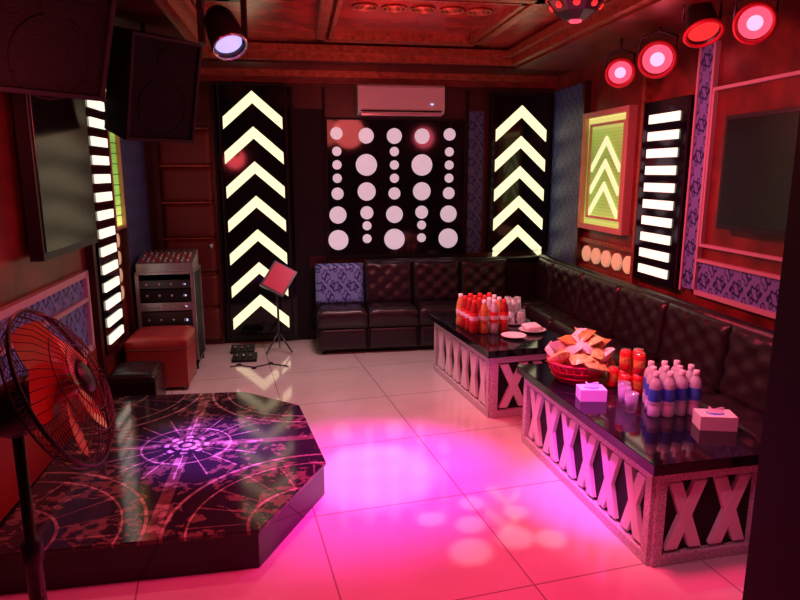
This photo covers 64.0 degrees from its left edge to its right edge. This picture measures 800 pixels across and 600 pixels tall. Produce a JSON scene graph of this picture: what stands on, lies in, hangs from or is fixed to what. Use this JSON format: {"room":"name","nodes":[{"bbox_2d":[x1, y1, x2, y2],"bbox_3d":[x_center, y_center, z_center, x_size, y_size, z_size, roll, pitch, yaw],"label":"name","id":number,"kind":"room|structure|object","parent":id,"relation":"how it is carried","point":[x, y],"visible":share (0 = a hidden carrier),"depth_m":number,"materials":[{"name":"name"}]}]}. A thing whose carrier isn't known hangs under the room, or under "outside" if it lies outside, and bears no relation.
{"room":"entertainment venue","nodes":[
{"label":"entertainment venue","id":0,"kind":"room"},
{"bbox_2d":[0,92,129,375],"bbox_3d":[-2.063,-0.405,3.557,0.100,2.800,5.300,-2,11,-9],"label":"wall","id":1,"kind":"structure","parent":0,"point":[20,277],"depth_m":3.29,"materials":[{"name":"red wood"}]},
{"bbox_2d":[0,443,66,528],"bbox_3d":[-2.006,0.917,3.831,0.015,0.100,5.300,-2,11,-9],"label":"baseboard","id":2,"kind":"structure","parent":1,"relation":"attached to","point":[16,505],"depth_m":3.13,"materials":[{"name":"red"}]},
{"bbox_2d":[11,93,97,261],"bbox_3d":[-1.988,-0.761,3.705,0.116,0.960,0.940,-2,11,-9],"label":"television","id":3,"kind":"object","parent":1,"relation":"attached to","point":[52,135],"visible":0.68,"depth_m":3.51,"materials":[{"name":"black plastic"}]},
{"bbox_2d":[0,0,115,101],"bbox_3d":[-1.570,-1.178,2.720,0.502,0.640,0.500,7,13,32],"label":"loudspeaker","id":4,"kind":"object","parent":1,"relation":"hanging from","point":[57,49],"visible":1,"depth_m":2.68,"materials":[{"name":"black wood"}]},
{"bbox_2d":[0,233,123,521],"bbox_3d":[-1.910,-0.213,3.107,0.050,2.400,4.105,-2,11,-9],"label":"trim","id":5,"kind":"structure","parent":1,"relation":"attached to","point":[73,300],"depth_m":3.79,"materials":[{"name":"brown wood"}]},
{"bbox_2d":[85,100,124,354],"bbox_3d":[-2.149,-0.567,4.621,0.072,1.860,0.490,-2,11,-9],"label":"light panel","id":6,"kind":"object","parent":1,"relation":"attached to","point":[107,258],"visible":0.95,"depth_m":4.58,"materials":[{"name":"black"}]},
{"bbox_2d":[105,92,126,230],"bbox_3d":[-2.221,-1.089,4.939,0.060,1.080,0.310,-2,11,-9],"label":"panel","id":7,"kind":"object","parent":1,"relation":"attached to","point":[114,140],"visible":0.41,"depth_m":5.05,"materials":[{"name":"green"}]},
{"bbox_2d":[120,138,153,335],"bbox_3d":[-2.334,-0.599,5.700,0.045,2.340,0.950,-2,11,-9],"label":"column","id":8,"kind":"structure","parent":1,"relation":"attached to","point":[137,237],"depth_m":5.54,"materials":[{"name":"blue fabric"}]},
{"bbox_2d":[104,22,202,142],"bbox_3d":[-1.629,-1.405,4.141,0.512,0.750,0.500,8,14,35],"label":"loudspeaker","id":9,"kind":"object","parent":1,"relation":"hanging from","point":[152,86],"visible":0.98,"depth_m":4.02,"materials":[{"name":"black wood"}]},
{"bbox_2d":[146,82,553,338],"bbox_3d":[-0.438,-0.992,6.495,4.260,2.800,0.100,-2,11,-9],"label":"wall","id":10,"kind":"structure","parent":0,"point":[340,100],"depth_m":6.24,"materials":[{"name":"brown wood"}]},
{"bbox_2d":[151,120,224,344],"bbox_3d":[-2.045,-0.616,6.193,0.570,2.180,0.120,-2,11,-9],"label":"door","id":11,"kind":"structure","parent":10,"relation":"in","point":[185,179],"depth_m":6.13,"materials":[{"name":"red wood"}]},
{"bbox_2d":[216,82,293,336],"bbox_3d":[-1.399,-0.843,6.261,0.640,2.440,0.065,-2,11,-9],"label":"light panel","id":12,"kind":"object","parent":10,"relation":"attached to","point":[252,117],"visible":0.99,"depth_m":6.21,"materials":[{"name":"black plastic"}]},
{"bbox_2d":[225,330,309,342],"bbox_3d":[-1.673,0.382,6.508,1.500,0.100,0.015,-2,11,-9],"label":"baseboard","id":13,"kind":"structure","parent":10,"relation":"attached to","point":[302,335],"depth_m":6.61,"materials":[{"name":"black"}]},
{"bbox_2d":[211,85,545,342],"bbox_3d":[-0.103,-0.841,6.505,3.365,2.500,0.045,-2,11,-9],"label":"trim","id":14,"kind":"structure","parent":10,"relation":"attached to","point":[305,127],"depth_m":6.41,"materials":[{"name":"black"}]},
{"bbox_2d":[325,117,466,257],"bbox_3d":[-0.030,-1.121,6.450,1.420,1.370,0.068,-2,11,-9],"label":"light panel","id":15,"kind":"object","parent":10,"relation":"attached to","point":[396,187],"visible":1,"depth_m":6.42,"materials":[{"name":"black plastic"}]},
{"bbox_2d":[356,83,444,117],"bbox_3d":[0.002,-1.934,6.213,0.840,0.298,0.222,-2,11,-9],"label":"air conditioner","id":16,"kind":"object","parent":10,"relation":"attached to","point":[372,100],"visible":1,"depth_m":6.12,"materials":[{"name":"white plastic"}]},
{"bbox_2d":[486,92,552,255],"bbox_3d":[1.227,-1.262,6.609,0.640,1.675,0.065,-2,11,-9],"label":"light panel","id":17,"kind":"object","parent":10,"relation":"attached to","point":[520,124],"visible":0.97,"depth_m":6.57,"materials":[{"name":"black plastic"}]},
{"bbox_2d":[0,339,747,599],"bbox_3d":[0.173,1.175,3.052,4.260,0.100,7.800,-2,11,-9],"label":"floor","id":18,"kind":"structure","parent":0,"point":[427,496],"depth_m":3.19,"materials":[{"name":"tile"}]},
{"bbox_2d":[0,308,114,599],"bbox_3d":[-1.066,0.679,1.892,0.452,1.327,0.492,-2,11,-9],"label":"pedestal fan","id":19,"kind":"object","parent":18,"relation":"on","point":[56,371],"visible":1,"depth_m":1.79,"materials":[{"name":"black plastic"}]},
{"bbox_2d":[105,361,165,396],"bbox_3d":[-1.941,0.637,4.725,0.340,0.300,0.360,-2,11,-9],"label":"ottoman","id":20,"kind":"object","parent":18,"relation":"on","point":[133,378],"visible":0.55,"depth_m":4.57,"materials":[{"name":"black leather"}]},
{"bbox_2d":[124,325,196,389],"bbox_3d":[-1.933,0.466,5.219,0.468,0.440,0.449,-2,11,-9],"label":"ottoman","id":21,"kind":"object","parent":18,"relation":"on","point":[172,345],"visible":0.88,"depth_m":5.03,"materials":[{"name":"red leather"}]},
{"bbox_2d":[0,392,325,594],"bbox_3d":[-1.165,0.917,3.602,1.465,0.190,1.890,-2,11,-9],"label":"stage platform","id":22,"kind":"object","parent":18,"relation":"on","point":[198,483],"visible":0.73,"depth_m":3.08,"materials":[{"name":"black"}]},
{"bbox_2d":[134,265,205,368],"bbox_3d":[-2.028,0.152,5.693,0.480,0.870,0.431,-2,11,-9],"label":"rack","id":23,"kind":"object","parent":18,"relation":"on","point":[162,298],"visible":0.67,"depth_m":5.48,"materials":[{"name":"silver metal"}]},
{"bbox_2d":[136,249,197,271],"bbox_3d":[-2.027,-0.347,5.589,0.460,0.150,0.340,-2,11,-9],"label":"mixer","id":24,"kind":"object","parent":23,"relation":"on","point":[170,260],"visible":1,"depth_m":5.49,"materials":[{"name":"silver metal"}]},
{"bbox_2d":[230,344,254,353],"bbox_3d":[-1.517,0.469,6.176,0.220,0.060,0.160,-2,11,-9],"label":"effects pedal","id":25,"kind":"object","parent":18,"relation":"on","point":[243,347],"visible":0.98,"depth_m":6.15,"materials":[{"name":"black metal"}]},
{"bbox_2d":[232,352,257,362],"bbox_3d":[-1.431,0.524,5.902,0.220,0.060,0.160,-2,11,-9],"label":"effects pedal","id":26,"kind":"object","parent":18,"relation":"on","point":[241,357],"visible":1,"depth_m":5.87,"materials":[{"name":"black metal"}]},
{"bbox_2d":[230,362,288,368],"bbox_3d":[-1.254,0.585,5.716,0.514,0.009,0.166,-2,11,-9],"label":"microphone cable","id":27,"kind":"object","parent":18,"relation":"on","point":[238,364],"visible":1,"depth_m":5.71,"materials":[{"name":"black plastic"}]},
{"bbox_2d":[259,261,296,353],"bbox_3d":[-1.142,0.072,6.040,0.240,0.878,0.302,6,13,27],"label":"music stand","id":28,"kind":"object","parent":18,"relation":"on","point":[279,277],"visible":1,"depth_m":6.00,"materials":[{"name":"grey metal"}]},
{"bbox_2d":[429,312,561,417],"bbox_3d":[0.763,0.460,5.098,0.700,0.500,1.260,-3,12,-16],"label":"coffee table","id":29,"kind":"object","parent":18,"relation":"on","point":[482,368],"visible":0.67,"depth_m":4.64,"materials":[{"name":"black"}]},
{"bbox_2d":[456,293,462,325],"bbox_3d":[0.481,0.076,5.083,0.073,0.260,0.073,5,12,24],"label":"juice bottle","id":30,"kind":"object","parent":29,"relation":"on","point":[460,298],"visible":0.67,"depth_m":5.06,"materials":[{"name":"orange plastic"}]},
{"bbox_2d":[460,295,467,328],"bbox_3d":[0.507,0.093,4.998,0.073,0.260,0.073,-9,15,-39],"label":"soda bottle","id":31,"kind":"object","parent":29,"relation":"on","point":[464,302],"visible":0.63,"depth_m":4.97,"materials":[{"name":"red plastic"}]},
{"bbox_2d":[465,298,471,331],"bbox_3d":[0.533,0.110,4.912,0.073,0.260,0.073,-7,13,-32],"label":"soda bottle","id":32,"kind":"object","parent":29,"relation":"on","point":[469,302],"visible":0.59,"depth_m":4.89,"materials":[{"name":"red"}]},
{"bbox_2d":[469,300,478,334],"bbox_3d":[0.559,0.127,4.827,0.073,0.260,0.073,-2,11,-9],"label":"soda bottle","id":33,"kind":"object","parent":29,"relation":"on","point":[474,314],"visible":1,"depth_m":4.80,"materials":[{"name":"red"}]},
{"bbox_2d":[477,297,481,326],"bbox_3d":[0.610,0.107,4.924,0.073,0.260,0.073,-5,12,-23],"label":"soda bottle","id":34,"kind":"object","parent":29,"relation":"on","point":[479,299],"visible":0.29,"depth_m":4.89,"materials":[{"name":"red plastic"}]},
{"bbox_2d":[479,299,488,333],"bbox_3d":[0.636,0.124,4.839,0.073,0.260,0.073,-2,11,-9],"label":"juice bottle","id":35,"kind":"object","parent":29,"relation":"on","point":[484,314],"visible":1,"depth_m":4.82,"materials":[{"name":"orange"}]},
{"bbox_2d":[487,297,491,330],"bbox_3d":[0.687,0.105,4.937,0.073,0.260,0.073,-11,16,-44],"label":"bottle","id":36,"kind":"object","parent":29,"relation":"on","point":[489,299],"visible":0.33,"depth_m":4.90,"materials":[{"name":"white plastic"}]},
{"bbox_2d":[489,299,498,333],"bbox_3d":[0.713,0.122,4.851,0.073,0.260,0.073,-2,11,-9],"label":"bottle","id":37,"kind":"object","parent":29,"relation":"on","point":[494,314],"visible":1,"depth_m":4.83,"materials":[{"name":"white plastic"}]},
{"bbox_2d":[497,297,501,330],"bbox_3d":[0.764,0.102,4.949,0.073,0.260,0.073,3,12,15],"label":"juice bottle","id":38,"kind":"object","parent":29,"relation":"on","point":[499,302],"visible":0.34,"depth_m":4.91,"materials":[{"name":"orange"}]},
{"bbox_2d":[499,299,508,332],"bbox_3d":[0.790,0.119,4.864,0.073,0.260,0.073,8,14,34],"label":"soda bottle","id":39,"kind":"object","parent":29,"relation":"on","point":[504,314],"visible":0.94,"depth_m":4.84,"materials":[{"name":"red"}]},
{"bbox_2d":[501,332,526,338],"bbox_3d":[0.841,0.266,4.736,0.190,0.022,0.190,-2,11,-9],"label":"plate","id":40,"kind":"object","parent":29,"relation":"on","point":[511,335],"visible":1,"depth_m":4.77,"materials":[{"name":"white ceramic"}]},
{"bbox_2d":[508,319,529,325],"bbox_3d":[0.915,0.172,5.215,0.280,0.018,0.280,-2,11,-9],"label":"serving tray","id":41,"kind":"object","parent":29,"relation":"on","point":[527,320],"visible":0.21,"depth_m":5.09,"materials":[{"name":"silver metal"}]},
{"bbox_2d":[508,311,514,323],"bbox_3d":[0.887,0.140,5.134,0.068,0.100,0.068,-2,11,-9],"label":"drinking glass","id":42,"kind":"object","parent":41,"relation":"on","point":[511,320],"visible":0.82,"depth_m":5.11,"materials":[{"name":"white"}]},
{"bbox_2d":[509,298,517,310],"bbox_3d":[0.912,0.034,5.141,0.068,0.100,0.068,-2,11,-9],"label":"drinking glass","id":43,"kind":"object","parent":42,"relation":"on","point":[513,301],"visible":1,"depth_m":5.12,"materials":[{"name":"white"}]},
{"bbox_2d":[515,310,523,323],"bbox_3d":[0.964,0.137,5.146,0.068,0.100,0.068,-2,11,-9],"label":"drinking glass","id":44,"kind":"object","parent":41,"relation":"on","point":[520,315],"visible":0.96,"depth_m":5.12,"materials":[{"name":"white"}]},
{"bbox_3d":[0.992,0.123,5.217,0.068,0.100,0.068,-2,11,-9],"label":"drinking glass","id":45,"kind":"object","parent":41,"relation":"on","visible":0},
{"bbox_2d":[514,296,520,309],"bbox_3d":[0.955,0.021,5.205,0.068,0.100,0.068,-2,11,-9],"label":"drinking glass","id":46,"kind":"object","parent":45,"relation":"on","point":[517,297],"visible":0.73,"depth_m":5.18,"materials":[{"name":"white"}]},
{"bbox_2d":[518,327,545,332],"bbox_3d":[1.015,0.231,4.912,0.210,0.022,0.210,-2,11,-9],"label":"plate","id":47,"kind":"object","parent":29,"relation":"on","point":[519,328],"visible":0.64,"depth_m":4.89,"materials":[{"name":"white ceramic"}]},
{"bbox_2d":[521,322,542,330],"bbox_3d":[1.014,0.202,4.911,0.146,0.032,0.134,-4,12,-19],"label":"towel","id":48,"kind":"object","parent":47,"relation":"on","point":[531,326],"visible":1,"depth_m":4.87,"materials":[{"name":"white fabric"}]},
{"bbox_2d":[314,254,773,438],"bbox_3d":[0.699,0.392,4.510,2.440,0.863,4.460,-2,11,-9],"label":"sectional sofa","id":49,"kind":"object","parent":18,"relation":"on","point":[388,302],"visible":0.6,"depth_m":5.92,"materials":[{"name":"black leather"}]},
{"bbox_2d":[517,363,760,566],"bbox_3d":[1.214,0.783,3.482,0.640,0.500,1.460,-3,12,-12],"label":"coffee table","id":50,"kind":"object","parent":18,"relation":"on","point":[672,491],"visible":0.8,"depth_m":2.91,"materials":[{"name":"black"}]},
{"bbox_2d":[547,356,608,385],"bbox_3d":[1.040,0.408,3.764,0.350,0.125,0.350,-2,11,-9],"label":"basket","id":51,"kind":"object","parent":50,"relation":"on","point":[569,374],"visible":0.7,"depth_m":3.64,"materials":[{"name":"red plastic"}]},
{"bbox_2d":[544,327,615,371],"bbox_3d":[1.063,0.287,3.737,0.437,0.256,0.423,-2,11,-9],"label":"snack packets","id":52,"kind":"object","parent":51,"relation":"in","point":[585,348],"visible":0.97,"depth_m":3.65,"materials":[{"name":"orange plastic"}]},
{"bbox_2d":[576,382,606,401],"bbox_3d":[1.031,0.486,3.448,0.140,0.095,0.100,0,11,1],"label":"tissue box","id":53,"kind":"object","parent":50,"relation":"on","point":[588,392],"visible":1,"depth_m":3.41,"materials":[{"name":"cardboard"}]},
{"bbox_2d":[607,365,618,387],"bbox_3d":[1.212,0.436,3.643,0.063,0.118,0.063,4,12,18],"label":"drink can","id":54,"kind":"object","parent":50,"relation":"on","point":[612,377],"visible":0.92,"depth_m":3.62,"materials":[{"name":"red metal"}]},
{"bbox_2d":[618,370,629,380],"bbox_3d":[1.252,0.448,3.580,0.063,0.118,0.063,9,15,39],"label":"drink can","id":55,"kind":"object","parent":50,"relation":"on","point":[620,371],"visible":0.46,"depth_m":3.56,"materials":[{"name":"red metal"}]},
{"bbox_2d":[619,348,631,370],"bbox_3d":[1.252,0.331,3.556,0.063,0.118,0.063,-6,13,-28],"label":"drink can","id":56,"kind":"object","parent":55,"relation":"on","point":[625,353],"visible":1,"depth_m":3.53,"materials":[{"name":"red metal"}]},
{"bbox_2d":[618,380,630,385],"bbox_3d":[1.197,0.489,3.424,0.068,0.100,0.068,-2,11,-9],"label":"drinking glass","id":57,"kind":"object","parent":50,"relation":"on","point":[621,382],"visible":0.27,"depth_m":3.43,"materials":[{"name":"white"}]},
{"bbox_2d":[618,385,631,406],"bbox_3d":[1.174,0.503,3.350,0.068,0.100,0.068,-2,11,-9],"label":"drinking glass","id":58,"kind":"object","parent":50,"relation":"on","point":[621,388],"visible":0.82,"depth_m":3.33,"materials":[{"name":"white"}]},
{"bbox_2d":[619,373,631,381],"bbox_3d":[1.234,0.463,3.507,0.063,0.118,0.063,-4,12,-18],"label":"drink can","id":59,"kind":"object","parent":50,"relation":"on","point":[624,376],"visible":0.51,"depth_m":3.48,"materials":[{"name":"red metal"}]},
{"bbox_2d":[625,391,638,412],"bbox_3d":[1.178,0.521,3.262,0.068,0.100,0.068,-2,11,-9],"label":"drinking glass","id":60,"kind":"object","parent":50,"relation":"on","point":[631,397],"visible":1,"depth_m":3.24,"materials":[{"name":"white"}]},
{"bbox_2d":[632,374,643,395],"bbox_3d":[1.304,0.463,3.508,0.063,0.118,0.063,7,13,31],"label":"drink can","id":61,"kind":"object","parent":50,"relation":"on","point":[637,380],"visible":0.67,"depth_m":3.48,"materials":[{"name":"red metal"}]},
{"bbox_2d":[633,352,645,374],"bbox_3d":[1.304,0.345,3.485,0.063,0.118,0.063,10,15,40],"label":"drink can","id":62,"kind":"object","parent":61,"relation":"on","point":[639,364],"visible":1,"depth_m":3.46,"materials":[{"name":"red metal"}]},
{"bbox_2d":[642,360,654,402],"bbox_3d":[1.315,0.432,3.370,0.064,0.231,0.064,4,12,21],"label":"water bottle","id":63,"kind":"object","parent":50,"relation":"on","point":[650,362],"visible":0.42,"depth_m":3.36,"materials":[{"name":"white plastic"}]},
{"bbox_2d":[644,366,656,409],"bbox_3d":[1.290,0.451,3.276,0.064,0.231,0.064,-8,14,-33],"label":"water bottle","id":64,"kind":"object","parent":50,"relation":"on","point":[652,368],"visible":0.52,"depth_m":3.26,"materials":[{"name":"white plastic"}]},
{"bbox_2d":[647,371,661,417],"bbox_3d":[1.273,0.468,3.194,0.064,0.231,0.064,-2,11,-9],"label":"water bottle","id":65,"kind":"object","parent":50,"relation":"on","point":[655,385],"visible":1,"depth_m":3.17,"materials":[{"name":"white plastic"}]},
{"bbox_2d":[658,360,669,372],"bbox_3d":[1.386,0.432,3.371,0.064,0.231,0.064,-1,11,-3],"label":"water bottle","id":66,"kind":"object","parent":50,"relation":"on","point":[664,362],"visible":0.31,"depth_m":3.34,"materials":[{"name":"white plastic"}]},
{"bbox_2d":[660,365,669,409],"bbox_3d":[1.359,0.449,3.287,0.064,0.231,0.064,-3,12,-13],"label":"water bottle","id":67,"kind":"object","parent":50,"relation":"on","point":[663,374],"visible":0.36,"depth_m":3.26,"materials":[{"name":"white plastic"}]},
{"bbox_2d":[661,371,676,417],"bbox_3d":[1.344,0.467,3.196,0.064,0.231,0.064,-7,13,-30],"label":"water bottle","id":68,"kind":"object","parent":50,"relation":"on","point":[669,385],"visible":1,"depth_m":3.17,"materials":[{"name":"white plastic"}]},
{"bbox_2d":[670,360,679,372],"bbox_3d":[1.455,0.430,3.382,0.064,0.231,0.064,-5,12,-22],"label":"water bottle","id":69,"kind":"object","parent":50,"relation":"on","point":[676,362],"visible":0.23,"depth_m":3.35,"materials":[{"name":"white plastic"}]},
{"bbox_2d":[674,365,682,379],"bbox_3d":[1.430,0.449,3.289,0.064,0.231,0.064,-11,16,-44],"label":"water bottle","id":70,"kind":"object","parent":50,"relation":"on","point":[676,374],"visible":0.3,"depth_m":3.26,"materials":[{"name":"white plastic"}]},
{"bbox_2d":[674,369,687,415],"bbox_3d":[1.411,0.463,3.216,0.064,0.231,0.064,6,13,28],"label":"water bottle","id":71,"kind":"object","parent":50,"relation":"on","point":[681,380],"visible":0.89,"depth_m":3.19,"materials":[{"name":"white plastic"}]},
{"bbox_2d":[685,364,694,408],"bbox_3d":[1.497,0.445,3.309,0.064,0.231,0.064,-6,13,-28],"label":"water bottle","id":72,"kind":"object","parent":50,"relation":"on","point":[689,373],"visible":0.35,"depth_m":3.28,"materials":[{"name":"white plastic"}]},
{"bbox_2d":[686,369,701,415],"bbox_3d":[1.482,0.463,3.217,0.064,0.231,0.064,8,14,36],"label":"water bottle","id":73,"kind":"object","parent":50,"relation":"on","point":[695,383],"visible":0.91,"depth_m":3.19,"materials":[{"name":"white plastic"}]},
{"bbox_2d":[692,407,738,431],"bbox_3d":[1.509,0.560,3.066,0.170,0.100,0.110,1,11,6],"label":"tissue box","id":74,"kind":"object","parent":50,"relation":"on","point":[710,419],"visible":1,"depth_m":3.02,"materials":[{"name":"cardboard"}]},
{"bbox_3d":[1.323,0.448,3.581,0.063,0.118,0.063,-5,12,-25],"label":"drink can","id":75,"kind":"object","parent":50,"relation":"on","visible":0},
{"bbox_2d":[632,348,643,368],"bbox_3d":[1.323,0.331,3.557,0.063,0.118,0.063,10,15,42],"label":"drink can","id":76,"kind":"object","parent":75,"relation":"on","point":[635,349],"visible":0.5,"depth_m":3.55,"materials":[{"name":"red metal"}]},
{"bbox_2d":[190,0,560,49],"bbox_3d":[-0.008,-1.890,3.587,4.260,0.100,5.520,-2,11,-9],"label":"ceiling","id":77,"kind":"structure","parent":0,"point":[269,21],"depth_m":4.80,"materials":[{"name":"paint"}]},
{"bbox_2d":[196,0,248,60],"bbox_3d":[-1.006,-1.607,3.625,0.272,0.469,0.269,-2,11,-9],"label":"spotlight","id":78,"kind":"object","parent":77,"relation":"hanging from","point":[228,41],"visible":1,"depth_m":3.60,"materials":[{"name":"black plastic"}]},
{"bbox_2d":[315,0,545,46],"bbox_3d":[0.046,-1.800,3.521,2.200,0.050,3.700,-2,11,-9],"label":"trim","id":79,"kind":"structure","parent":77,"relation":"attached to","point":[519,9],"depth_m":4.52,"materials":[{"name":"brown wood"}]},
{"bbox_2d":[545,0,605,23],"bbox_3d":[1.059,-1.780,3.846,0.370,0.217,0.370,-2,11,-9],"label":"light","id":80,"kind":"object","parent":77,"relation":"hanging from","point":[571,11],"depth_m":3.78,"materials":[{"name":"plastic"}]},
{"bbox_2d":[554,0,799,329],"bbox_3d":[2.044,-0.534,4.205,0.100,2.800,5.300,-2,11,-9],"label":"wall","id":81,"kind":"structure","parent":0,"point":[778,54],"depth_m":3.96,"materials":[{"name":"red wood"}]},
{"bbox_2d":[156,0,653,88],"bbox_3d":[-0.009,-1.700,3.635,4.060,0.250,5.300,-2,11,-9],"label":"trim","id":82,"kind":"structure","parent":81,"relation":"attached to","point":[183,13],"depth_m":5.69,"materials":[{"name":"red wood"}]},
{"bbox_2d":[113,0,767,75],"bbox_3d":[-0.009,-1.764,3.623,4.060,0.160,5.300,-2,11,-9],"label":"trim","id":83,"kind":"structure","parent":81,"relation":"attached to","point":[589,48],"depth_m":4.73,"materials":[{"name":"brown wood"}]},
{"bbox_2d":[577,105,637,235],"bbox_3d":[1.744,-1.094,5.449,0.070,1.010,0.820,-2,11,-9],"label":"wall light panel","id":84,"kind":"object","parent":81,"relation":"attached to","point":[608,135],"visible":1,"depth_m":5.39,"materials":[{"name":"red brown wood"},{"name":"green glowing plastic"},{"name":"yellow light panel"}]},
{"bbox_2d":[604,39,635,87],"bbox_3d":[1.593,-1.708,4.634,0.214,0.345,0.270,3,12,15],"label":"spotlight","id":85,"kind":"object","parent":81,"relation":"hanging from","point":[620,72],"visible":1,"depth_m":4.58,"materials":[{"name":"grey metal"}]},
{"bbox_2d":[638,27,678,78],"bbox_3d":[1.719,-1.643,4.272,0.247,0.331,0.278,4,12,20],"label":"spotlight","id":86,"kind":"object","parent":81,"relation":"hanging from","point":[657,59],"visible":1,"depth_m":4.21,"materials":[{"name":"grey metal"}]},
{"bbox_2d":[633,95,694,288],"bbox_3d":[1.885,-0.769,4.613,0.072,1.300,0.550,-2,11,-9],"label":"light panel","id":87,"kind":"object","parent":81,"relation":"attached to","point":[668,123],"visible":0.98,"depth_m":4.54,"materials":[{"name":"black"}]},
{"bbox_2d":[546,41,799,318],"bbox_3d":[1.963,-0.780,4.158,0.060,1.700,5.230,-2,11,-9],"label":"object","id":88,"kind":"structure","parent":81,"relation":"attached to","point":[755,291],"depth_m":4.31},
{"bbox_2d":[681,3,724,47],"bbox_3d":[1.727,-1.586,3.652,0.231,0.263,0.246,-2,11,-9],"label":"spotlight","id":89,"kind":"object","parent":81,"relation":"hanging from","point":[704,27],"visible":0.97,"depth_m":3.63,"materials":[{"name":"grey metal"}]},
{"bbox_2d":[732,0,778,44],"bbox_3d":[1.869,-1.486,3.368,0.214,0.286,0.248,5,12,25],"label":"spotlight","id":90,"kind":"object","parent":81,"relation":"hanging from","point":[754,23],"visible":1,"depth_m":3.31,"materials":[{"name":"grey metal"}]},
{"bbox_2d":[716,106,799,236],"bbox_3d":[2.043,-0.705,3.551,0.095,0.670,0.700,-2,11,-9],"label":"television","id":91,"kind":"object","parent":81,"relation":"attached to","point":[759,147],"visible":0.83,"depth_m":3.56,"materials":[{"name":"black plastic"}]},
{"bbox_3d":[0.421,0.055,1.258,4.260,2.800,0.120,-2,11,-9],"label":"wall","id":92,"kind":"structure","parent":0,"visible":0},
{"bbox_2d":[742,114,799,599],"bbox_3d":[-0.091,0.342,1.221,2.000,2.250,0.180,-2,11,-9],"label":"trim","id":93,"kind":"structure","parent":92,"relation":"attached to","point":[772,572],"depth_m":1.39,"materials":[{"name":"black"}]},
{"bbox_3d":[0.865,0.114,5.265,0.068,0.100,0.068,-2,11,-9],"label":"drinking glass","id":94,"kind":"object","parent":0,"visible":0},
{"bbox_2d":[504,296,510,308],"bbox_3d":[0.877,0.021,5.210,0.068,0.100,0.068,-2,11,-9],"label":"drinking glass","id":95,"kind":"object","parent":94,"relation":"on","point":[506,297],"visible":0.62,"depth_m":5.18,"materials":[{"name":"white"}]}
]}

